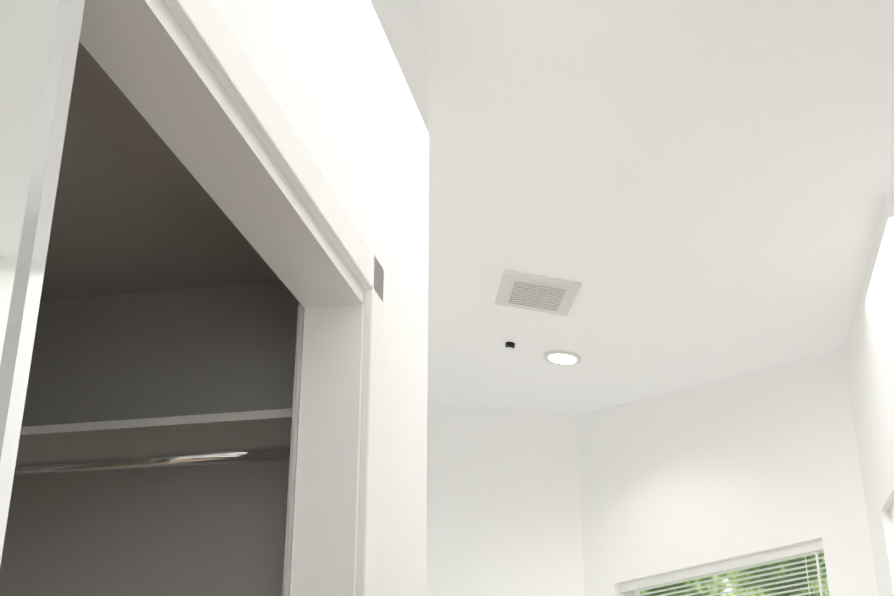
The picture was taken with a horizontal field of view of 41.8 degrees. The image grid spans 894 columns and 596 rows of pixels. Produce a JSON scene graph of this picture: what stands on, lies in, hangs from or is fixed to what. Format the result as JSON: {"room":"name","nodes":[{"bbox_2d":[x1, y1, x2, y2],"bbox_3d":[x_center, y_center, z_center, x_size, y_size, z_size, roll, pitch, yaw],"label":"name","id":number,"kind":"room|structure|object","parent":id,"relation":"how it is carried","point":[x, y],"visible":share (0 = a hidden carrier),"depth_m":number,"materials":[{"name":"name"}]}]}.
{"room":"bathroom","nodes":[
{"label":"bathroom","id":0,"kind":"room"},
{"bbox_2d":[161,0,429,595],"bbox_3d":[-0.565,-0.293,0.691,0.120,3.860,4.360,-5,-24,11],"label":"wall","id":1,"kind":"structure","parent":0,"point":[347,82],"depth_m":2.45,"materials":[{"name":"white paint"}]},
{"bbox_2d":[0,0,84,564],"bbox_3d":[-0.555,0.437,0.396,0.062,2.235,1.120,-5,-24,11],"label":"mirror door","id":2,"kind":"structure","parent":1,"relation":"in","point":[39,41],"depth_m":1.18,"materials":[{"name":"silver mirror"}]},
{"bbox_2d":[0,41,304,595],"bbox_3d":[-1.372,0.440,1.077,1.730,2.800,3.200,-5,-24,11],"label":"closet","id":3,"kind":"object","parent":1,"relation":"in","point":[165,292],"depth_m":2.69,"materials":[{"name":"grey paint"}]},
{"bbox_2d":[79,0,383,595],"bbox_3d":[-0.440,0.587,0.889,0.137,2.380,2.330,-5,-24,11],"label":"trim","id":4,"kind":"structure","parent":1,"relation":"attached to","point":[145,55],"depth_m":2.02,"materials":[{"name":"white wood"}]},
{"bbox_2d":[426,402,584,595],"bbox_3d":[-0.298,1.923,5.834,2.020,3.850,0.140,-5,-24,11],"label":"wall","id":5,"kind":"structure","parent":0,"point":[503,505],"depth_m":5.99,"materials":[{"name":"white paint"}]},
{"bbox_2d":[410,0,893,414],"bbox_3d":[-0.067,-0.936,2.757,4.660,0.922,8.300,-5,-24,11],"label":"ceiling","id":6,"kind":"structure","parent":0,"point":[689,193],"depth_m":3.67,"materials":[{"name":"white paint"}]},
{"bbox_2d":[505,342,514,349],"bbox_3d":[0.281,0.215,5.226,0.046,0.034,0.044,-5,-24,11],"label":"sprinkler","id":7,"kind":"object","parent":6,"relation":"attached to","point":[509,345],"visible":1,"depth_m":5.21,"materials":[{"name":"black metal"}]},
{"bbox_2d":[495,270,581,315],"bbox_3d":[0.354,-0.016,4.624,0.298,0.073,0.342,1,-23,-3],"label":"fan","id":8,"kind":"object","parent":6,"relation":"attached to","point":[538,293],"visible":1,"depth_m":4.59,"materials":[{"name":"white plastic"}]},
{"bbox_2d":[544,350,580,364],"bbox_3d":[0.520,0.269,5.286,0.170,0.038,0.170,-5,-24,11],"label":"recessed light","id":9,"kind":"object","parent":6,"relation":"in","point":[561,357],"visible":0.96,"depth_m":5.26,"materials":[{"name":"white plastic"}]},
{"bbox_2d":[577,351,878,595],"bbox_3d":[1.194,1.543,4.956,0.140,3.850,1.697,14,-27,-30],"label":"wall","id":10,"kind":"structure","parent":0,"point":[731,468],"depth_m":5.11,"materials":[{"name":"white paint"}]},
{"bbox_2d":[629,551,827,595],"bbox_3d":[1.193,1.915,4.796,0.140,1.639,1.250,14,-27,-30],"label":"window","id":11,"kind":"structure","parent":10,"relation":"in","point":[633,593],"depth_m":5.05,"materials":[{"name":"white"}]},
{"bbox_2d":[620,539,828,595],"bbox_3d":[1.166,1.899,4.784,0.050,1.620,1.240,14,-27,-30],"label":"window blinds","id":12,"kind":"object","parent":11,"relation":"attached to","point":[798,550],"visible":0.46,"depth_m":4.93,"materials":[{"name":"white plastic"}]},
{"bbox_2d":[844,198,893,595],"bbox_3d":[1.523,0.983,3.658,0.140,3.850,1.325,-5,-24,11],"label":"wall","id":13,"kind":"structure","parent":0,"point":[869,353],"depth_m":4.04,"materials":[{"name":"white paint"}]},
{"bbox_2d":[890,503,893,520],"bbox_3d":[1.499,1.352,3.541,0.050,1.560,0.530,-5,-24,11],"label":"wall lamp","id":14,"kind":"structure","parent":13,"relation":"in","point":[892,512],"depth_m":4.04,"materials":[{"name":"white"}]},
{"bbox_2d":[885,194,893,250],"bbox_3d":[1.670,0.556,2.670,0.140,3.850,1.128,14,-27,-29],"label":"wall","id":15,"kind":"structure","parent":0,"point":[889,201],"depth_m":3.49,"materials":[{"name":"white paint"}]},
{"bbox_3d":[-1.942,0.668,2.929,0.140,3.850,6.740,-5,-24,11],"label":"wall","id":16,"kind":"structure","parent":0,"visible":0},
{"bbox_2d":[14,408,292,475],"bbox_3d":[-1.375,0.150,1.209,1.700,1.454,3.172,-5,-24,11],"label":"closet shelf","id":17,"kind":"object","parent":16,"relation":"attached to","point":[237,437],"visible":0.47,"depth_m":2.45,"materials":[{"name":"white wood"}]},
{"label":"outside","id":18,"kind":"structure","parent":0,"visible":0},
{"bbox_2d":[640,553,828,595],"bbox_3d":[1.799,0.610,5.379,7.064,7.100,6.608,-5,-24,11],"label":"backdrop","id":19,"kind":"structure","parent":18,"point":[756,579],"depth_m":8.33,"materials":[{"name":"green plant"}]}
]}

